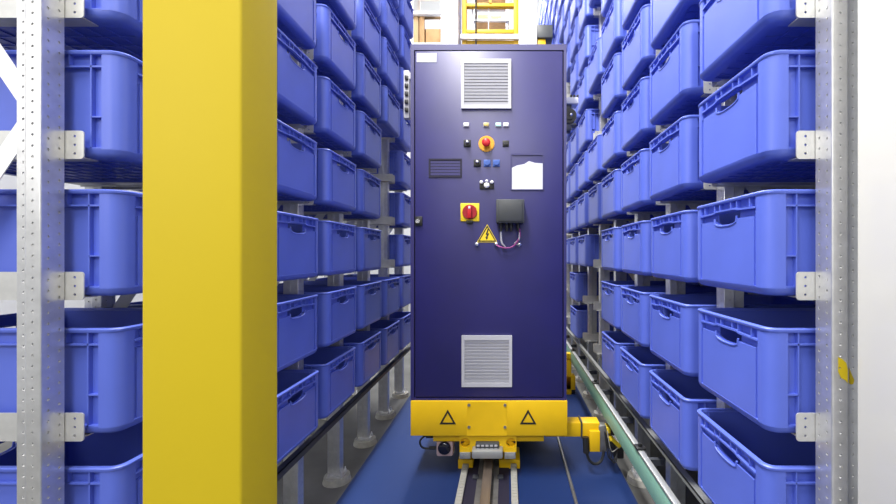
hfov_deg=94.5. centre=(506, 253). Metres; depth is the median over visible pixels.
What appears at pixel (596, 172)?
storage bin
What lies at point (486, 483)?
rail
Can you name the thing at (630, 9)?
storage bin
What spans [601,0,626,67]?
storage bin
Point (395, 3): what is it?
storage bin
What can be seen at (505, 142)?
switch
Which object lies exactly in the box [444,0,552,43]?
crane mast
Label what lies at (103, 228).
storage bin
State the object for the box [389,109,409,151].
storage bin
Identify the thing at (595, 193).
storage bin
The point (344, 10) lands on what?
storage bin
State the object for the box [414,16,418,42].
stack
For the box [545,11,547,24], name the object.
storage bin
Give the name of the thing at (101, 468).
storage bin
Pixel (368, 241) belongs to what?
storage bin
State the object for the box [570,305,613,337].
storage bin
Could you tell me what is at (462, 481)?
strip
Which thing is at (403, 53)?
storage bin
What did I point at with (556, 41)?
storage bin
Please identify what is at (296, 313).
storage bin
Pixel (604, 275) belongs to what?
frame
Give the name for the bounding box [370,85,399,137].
storage bin
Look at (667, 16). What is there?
storage bin
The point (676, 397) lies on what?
storage bin
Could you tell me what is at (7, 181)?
wall
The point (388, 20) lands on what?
storage bin
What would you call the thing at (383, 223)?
frame
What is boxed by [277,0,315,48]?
storage bin
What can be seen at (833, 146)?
frame
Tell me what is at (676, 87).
storage bin
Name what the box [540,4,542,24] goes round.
storage bin
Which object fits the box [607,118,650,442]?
frame
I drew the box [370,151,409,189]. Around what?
storage bin
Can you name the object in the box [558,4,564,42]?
storage bin
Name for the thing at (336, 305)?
storage bin
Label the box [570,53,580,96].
storage bin
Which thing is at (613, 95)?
storage bin
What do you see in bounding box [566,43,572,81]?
storage bin
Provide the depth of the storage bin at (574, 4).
4.18 m
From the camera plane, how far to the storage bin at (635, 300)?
2.19 m
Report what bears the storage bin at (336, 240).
attached to the frame at (336, 476)
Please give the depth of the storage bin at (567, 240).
4.54 m
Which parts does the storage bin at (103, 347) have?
handle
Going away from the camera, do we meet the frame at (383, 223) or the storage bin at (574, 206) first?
the frame at (383, 223)
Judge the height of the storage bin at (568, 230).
0.277 m
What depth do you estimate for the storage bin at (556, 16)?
5.64 m
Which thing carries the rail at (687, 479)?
attached to the frame at (833, 146)
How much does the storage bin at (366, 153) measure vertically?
0.277 m
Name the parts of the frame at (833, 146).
support rail, support rail, support rail, support rail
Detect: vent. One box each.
[461,59,510,108]
[462,335,511,386]
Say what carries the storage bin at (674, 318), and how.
on the frame at (676, 484)
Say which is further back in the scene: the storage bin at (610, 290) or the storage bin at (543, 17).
the storage bin at (543, 17)
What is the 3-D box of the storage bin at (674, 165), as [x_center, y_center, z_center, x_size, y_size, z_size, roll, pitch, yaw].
[0.973,-0.389,1.758,0.605,0.277,0.415,0,0,0]
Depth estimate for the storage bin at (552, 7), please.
6.14 m
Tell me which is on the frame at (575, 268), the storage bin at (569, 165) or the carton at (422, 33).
the storage bin at (569, 165)
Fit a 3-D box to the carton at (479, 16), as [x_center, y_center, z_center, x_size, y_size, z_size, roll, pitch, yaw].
[-0.516,-5.212,9.320,0.242,0.112,0.600,0,0,0]
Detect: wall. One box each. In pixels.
[0,174,393,327]
[404,0,539,273]
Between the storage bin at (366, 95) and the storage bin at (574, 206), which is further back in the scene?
the storage bin at (574, 206)
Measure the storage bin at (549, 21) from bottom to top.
0.277 m
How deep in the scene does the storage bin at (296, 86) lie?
1.77 m
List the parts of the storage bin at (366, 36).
handle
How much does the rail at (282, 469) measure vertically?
0.030 m
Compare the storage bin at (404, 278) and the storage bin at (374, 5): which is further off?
the storage bin at (404, 278)
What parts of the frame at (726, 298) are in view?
support rail, support rail, support rail, support rail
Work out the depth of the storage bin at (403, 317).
3.63 m
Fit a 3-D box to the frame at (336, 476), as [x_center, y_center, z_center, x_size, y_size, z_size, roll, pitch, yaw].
[-1.261,-1.924,2.489,0.624,6.598,0.167,0,0,0]
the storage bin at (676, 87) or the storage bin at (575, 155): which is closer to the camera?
the storage bin at (676, 87)
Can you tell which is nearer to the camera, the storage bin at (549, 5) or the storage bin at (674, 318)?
the storage bin at (674, 318)
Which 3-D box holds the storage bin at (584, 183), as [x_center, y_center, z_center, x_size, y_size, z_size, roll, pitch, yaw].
[0.974,-0.749,3.728,0.605,0.277,0.415,0,0,0]
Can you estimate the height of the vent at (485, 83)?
0.301 m
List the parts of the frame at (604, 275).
support rail, support rail, support rail, support rail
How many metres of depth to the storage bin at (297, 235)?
1.75 m
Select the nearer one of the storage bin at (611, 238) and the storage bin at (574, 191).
the storage bin at (611, 238)
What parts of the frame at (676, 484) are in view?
support rail, support rail, support rail, support rail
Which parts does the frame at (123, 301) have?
support rail, support rail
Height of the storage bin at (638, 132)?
0.277 m
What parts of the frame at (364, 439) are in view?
support rail, plate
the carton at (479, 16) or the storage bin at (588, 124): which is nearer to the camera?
the storage bin at (588, 124)
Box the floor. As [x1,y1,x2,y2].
[0,304,700,503]
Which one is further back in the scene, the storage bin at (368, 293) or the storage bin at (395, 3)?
the storage bin at (395, 3)
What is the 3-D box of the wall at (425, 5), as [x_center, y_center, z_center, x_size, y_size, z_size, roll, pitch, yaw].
[-1.100,-4.125,15.100,6.200,11.000,0.200,0,0,0]
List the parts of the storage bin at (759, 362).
handle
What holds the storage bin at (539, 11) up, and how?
on the frame
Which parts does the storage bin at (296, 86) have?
handle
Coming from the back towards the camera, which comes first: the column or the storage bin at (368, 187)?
the storage bin at (368, 187)
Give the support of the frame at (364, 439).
on the floor
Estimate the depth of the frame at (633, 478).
2.47 m
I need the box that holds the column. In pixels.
[143,0,276,503]
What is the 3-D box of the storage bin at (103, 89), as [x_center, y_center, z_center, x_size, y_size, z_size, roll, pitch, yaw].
[-1.299,-0.389,1.265,0.605,0.277,0.415,0,0,0]
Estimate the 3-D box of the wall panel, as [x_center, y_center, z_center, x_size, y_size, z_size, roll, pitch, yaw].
[0.858,-0.225,0.278,0.085,3.200,1.355,0,0,0]
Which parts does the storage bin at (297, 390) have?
handle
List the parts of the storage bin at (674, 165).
handle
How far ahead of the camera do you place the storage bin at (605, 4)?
2.85 m
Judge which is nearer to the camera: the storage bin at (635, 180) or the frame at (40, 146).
the frame at (40, 146)
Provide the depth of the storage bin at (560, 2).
5.25 m
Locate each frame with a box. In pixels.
[0,0,97,503]
[67,182,142,307]
[277,30,351,487]
[277,47,314,503]
[304,18,376,448]
[322,52,394,419]
[347,152,408,398]
[562,43,598,358]
[568,82,613,369]
[574,164,598,382]
[582,152,634,398]
[593,7,663,419]
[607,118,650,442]
[626,30,704,487]
[655,50,755,503]
[701,79,815,407]
[788,0,857,503]
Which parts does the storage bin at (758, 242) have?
handle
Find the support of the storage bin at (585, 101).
on the frame at (592, 336)
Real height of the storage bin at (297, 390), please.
0.277 m
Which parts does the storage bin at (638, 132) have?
handle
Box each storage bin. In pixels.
[0,0,142,60]
[0,50,142,182]
[0,189,142,295]
[0,308,142,432]
[0,422,142,503]
[127,294,317,371]
[132,119,316,200]
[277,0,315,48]
[277,27,317,124]
[277,148,356,211]
[277,211,318,281]
[277,281,381,328]
[277,286,356,346]
[277,369,318,463]
[304,76,355,150]
[304,169,380,218]
[304,346,354,418]
[308,4,355,90]
[315,277,399,316]
[316,0,355,29]
[316,220,355,275]
[343,53,380,117]
[343,111,381,168]
[343,274,409,307]
[343,331,380,386]
[351,0,380,67]
[354,227,381,271]
[356,193,409,227]
[356,320,398,365]
[365,0,379,17]
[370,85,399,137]
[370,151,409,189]
[372,37,398,94]
[377,0,398,51]
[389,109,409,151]
[389,235,409,266]
[389,312,409,349]
[391,0,398,8]
[393,67,403,110]
[395,0,412,38]
[395,25,411,70]
[538,3,540,23]
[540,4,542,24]
[542,8,544,24]
[544,0,547,17]
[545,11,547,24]
[547,0,551,20]
[548,16,554,37]
[551,0,554,29]
[554,1,559,35]
[554,27,561,43]
[558,0,563,15]
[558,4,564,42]
[564,0,570,20]
[564,10,570,47]
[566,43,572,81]
[566,130,573,142]
[566,141,573,172]
[566,173,576,202]
[566,206,598,232]
[566,239,569,263]
[570,0,579,29]
[570,17,580,62]
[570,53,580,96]
[570,127,582,163]
[570,163,583,196]
[570,200,598,230]
[570,237,577,264]
[570,272,632,301]
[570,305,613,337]
[571,91,581,129]
[577,67,598,114]
[577,193,611,227]
[578,0,598,38]
[578,25,598,76]
[578,109,598,151]
[578,151,595,189]
[578,235,598,266]
[588,37,606,94]
[588,134,610,180]
[588,183,629,223]
[589,0,600,7]
[601,0,612,17]
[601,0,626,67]
[601,53,632,117]
[601,111,630,168]
[601,169,663,218]
[601,227,622,271]
[601,281,699,328]
[601,331,634,386]
[620,286,747,346]
[620,346,665,418]
[621,4,664,90]
[621,76,660,150]
[621,148,701,211]
[621,220,652,275]
[622,0,650,29]
[649,20,709,124]
[649,115,749,200]
[649,294,815,376]
[649,369,716,470]
[651,0,700,49]
[651,210,698,282]
[697,189,815,295]
[697,408,815,503]
[698,50,815,182]
[698,308,815,432]
[699,0,815,81]
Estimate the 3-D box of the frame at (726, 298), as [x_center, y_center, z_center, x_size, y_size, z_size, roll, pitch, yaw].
[1.040,-1.924,1.504,0.624,6.598,0.167,0,0,0]
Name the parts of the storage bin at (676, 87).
handle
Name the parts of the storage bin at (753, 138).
handle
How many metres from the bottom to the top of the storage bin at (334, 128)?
0.277 m
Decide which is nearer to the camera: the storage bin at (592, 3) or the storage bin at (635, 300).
the storage bin at (635, 300)
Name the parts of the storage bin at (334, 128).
handle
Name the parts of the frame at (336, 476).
support rail, support rail, plate, support rail, support rail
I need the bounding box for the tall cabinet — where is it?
[404,44,578,400]
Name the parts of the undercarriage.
plate, backing plate, collector arm, mounting plate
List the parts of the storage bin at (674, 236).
handle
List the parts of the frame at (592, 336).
support rail, support rail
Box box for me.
[425,20,440,30]
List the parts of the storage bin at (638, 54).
handle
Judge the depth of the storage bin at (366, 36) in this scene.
2.67 m
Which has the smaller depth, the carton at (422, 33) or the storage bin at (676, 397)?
the storage bin at (676, 397)
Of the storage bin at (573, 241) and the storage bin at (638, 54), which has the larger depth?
the storage bin at (573, 241)
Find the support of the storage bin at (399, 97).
attached to the frame at (399, 392)
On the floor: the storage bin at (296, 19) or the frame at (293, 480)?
the frame at (293, 480)
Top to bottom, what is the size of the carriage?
1.085 m
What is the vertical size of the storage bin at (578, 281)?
0.277 m
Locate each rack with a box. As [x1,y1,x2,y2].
[409,0,443,311]
[472,0,508,40]
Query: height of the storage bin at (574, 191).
0.277 m
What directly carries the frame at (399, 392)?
on the floor
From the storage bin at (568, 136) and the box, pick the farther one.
the box
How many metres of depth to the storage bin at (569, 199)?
4.62 m
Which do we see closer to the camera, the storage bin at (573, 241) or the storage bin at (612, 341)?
the storage bin at (612, 341)
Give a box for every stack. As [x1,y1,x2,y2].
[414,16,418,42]
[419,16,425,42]
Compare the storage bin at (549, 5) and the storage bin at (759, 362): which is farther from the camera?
the storage bin at (549, 5)
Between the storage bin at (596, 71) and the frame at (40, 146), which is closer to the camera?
the frame at (40, 146)
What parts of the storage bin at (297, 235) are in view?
handle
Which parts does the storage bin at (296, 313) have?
handle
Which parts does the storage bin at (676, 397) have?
handle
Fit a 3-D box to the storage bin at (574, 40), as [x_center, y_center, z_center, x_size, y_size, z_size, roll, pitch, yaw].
[0.973,-2.189,4.220,0.605,0.277,0.415,0,0,0]
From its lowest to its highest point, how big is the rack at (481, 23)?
7.234 m
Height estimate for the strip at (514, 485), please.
0.028 m
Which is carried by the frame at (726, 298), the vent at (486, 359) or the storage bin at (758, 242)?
the storage bin at (758, 242)
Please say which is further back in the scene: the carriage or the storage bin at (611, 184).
the carriage
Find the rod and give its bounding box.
[557,437,577,503]
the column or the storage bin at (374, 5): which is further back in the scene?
the storage bin at (374, 5)
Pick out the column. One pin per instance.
(210, 66)
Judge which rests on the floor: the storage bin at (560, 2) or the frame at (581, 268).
the frame at (581, 268)
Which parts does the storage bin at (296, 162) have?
handle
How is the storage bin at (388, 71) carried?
attached to the frame at (383, 223)
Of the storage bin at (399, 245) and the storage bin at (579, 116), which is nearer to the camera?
the storage bin at (399, 245)
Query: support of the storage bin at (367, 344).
attached to the frame at (364, 439)
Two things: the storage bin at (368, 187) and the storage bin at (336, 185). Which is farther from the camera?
the storage bin at (368, 187)
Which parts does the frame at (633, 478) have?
plate, support rail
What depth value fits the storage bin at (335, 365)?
2.22 m
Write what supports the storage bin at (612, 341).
on the frame at (619, 406)
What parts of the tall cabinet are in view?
data plate, lid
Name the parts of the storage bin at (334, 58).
handle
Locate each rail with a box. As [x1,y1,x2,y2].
[277,345,409,481]
[462,459,508,503]
[566,326,712,503]
[566,335,680,503]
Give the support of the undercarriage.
on the rail at (486, 483)
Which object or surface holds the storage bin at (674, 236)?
on the frame at (676, 484)
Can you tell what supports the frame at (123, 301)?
on the floor
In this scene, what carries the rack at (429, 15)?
on the floor
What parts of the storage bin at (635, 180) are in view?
handle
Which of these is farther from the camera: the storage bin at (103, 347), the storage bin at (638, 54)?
the storage bin at (638, 54)
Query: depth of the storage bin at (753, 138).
1.13 m
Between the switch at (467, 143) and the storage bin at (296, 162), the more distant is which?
the switch at (467, 143)
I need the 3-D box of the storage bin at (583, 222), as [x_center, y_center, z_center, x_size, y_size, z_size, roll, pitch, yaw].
[0.972,-0.389,3.728,0.605,0.277,0.415,0,0,0]
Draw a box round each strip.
[454,463,468,503]
[511,463,517,503]
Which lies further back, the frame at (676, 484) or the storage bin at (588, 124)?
the storage bin at (588, 124)
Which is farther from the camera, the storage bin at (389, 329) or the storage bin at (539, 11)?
the storage bin at (539, 11)
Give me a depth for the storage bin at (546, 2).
7.14 m
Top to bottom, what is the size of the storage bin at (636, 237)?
0.277 m
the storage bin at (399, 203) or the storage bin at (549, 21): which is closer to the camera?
the storage bin at (399, 203)
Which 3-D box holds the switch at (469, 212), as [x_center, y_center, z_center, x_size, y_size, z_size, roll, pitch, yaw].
[-0.226,-0.246,2.477,0.115,0.126,0.044,0,0,0]
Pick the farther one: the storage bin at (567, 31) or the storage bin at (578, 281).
the storage bin at (567, 31)
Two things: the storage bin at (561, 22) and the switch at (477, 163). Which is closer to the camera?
the switch at (477, 163)
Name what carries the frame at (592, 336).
on the floor
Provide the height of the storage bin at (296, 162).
0.277 m
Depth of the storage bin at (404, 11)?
3.68 m
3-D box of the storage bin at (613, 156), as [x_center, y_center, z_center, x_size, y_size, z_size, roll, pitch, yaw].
[0.974,-0.749,2.743,0.605,0.277,0.415,0,0,0]
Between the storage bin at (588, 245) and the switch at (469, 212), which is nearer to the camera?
the switch at (469, 212)
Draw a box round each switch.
[460,203,478,223]
[464,140,470,146]
[474,160,480,166]
[503,140,508,146]
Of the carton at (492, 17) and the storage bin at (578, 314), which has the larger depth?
the carton at (492, 17)
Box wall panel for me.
[858,0,895,503]
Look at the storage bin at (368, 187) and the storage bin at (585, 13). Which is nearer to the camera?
the storage bin at (368, 187)
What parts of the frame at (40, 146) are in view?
support rail, support rail, support rail, support rail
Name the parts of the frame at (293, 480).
support rail, support rail, support rail, support rail, support rail, support rail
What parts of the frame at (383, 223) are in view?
support rail, support rail, plate, support rail, support rail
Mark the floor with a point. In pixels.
(397, 470)
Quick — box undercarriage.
[411,352,623,468]
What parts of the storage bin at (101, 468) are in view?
handle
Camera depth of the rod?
2.53 m
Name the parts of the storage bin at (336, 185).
handle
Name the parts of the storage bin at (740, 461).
handle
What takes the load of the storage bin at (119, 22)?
on the frame at (123, 301)
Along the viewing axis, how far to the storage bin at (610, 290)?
2.69 m
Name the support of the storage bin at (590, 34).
on the frame at (592, 336)
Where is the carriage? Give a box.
[460,0,518,43]
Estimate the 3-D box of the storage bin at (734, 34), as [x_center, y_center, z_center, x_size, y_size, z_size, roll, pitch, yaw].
[0.979,-0.749,1.265,0.605,0.277,0.415,0,0,0]
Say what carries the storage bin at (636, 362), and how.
on the frame at (633, 478)
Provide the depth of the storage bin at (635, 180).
2.18 m
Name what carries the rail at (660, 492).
attached to the frame at (619, 406)
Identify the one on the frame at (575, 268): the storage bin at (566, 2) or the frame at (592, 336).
the storage bin at (566, 2)
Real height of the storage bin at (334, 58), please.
0.277 m
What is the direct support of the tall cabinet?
on the undercarriage
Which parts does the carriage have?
post, kick panel, post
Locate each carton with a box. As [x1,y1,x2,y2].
[426,29,440,42]
[478,15,487,18]
[491,16,500,18]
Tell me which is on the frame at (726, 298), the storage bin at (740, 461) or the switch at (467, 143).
the storage bin at (740, 461)
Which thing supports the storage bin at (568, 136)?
on the frame at (575, 268)
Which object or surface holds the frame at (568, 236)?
on the floor
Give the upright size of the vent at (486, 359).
0.311 m
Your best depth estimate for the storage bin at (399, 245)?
3.54 m
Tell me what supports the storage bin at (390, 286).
attached to the frame at (383, 223)
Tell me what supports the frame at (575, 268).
on the floor
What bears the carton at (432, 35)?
on the rack at (429, 15)

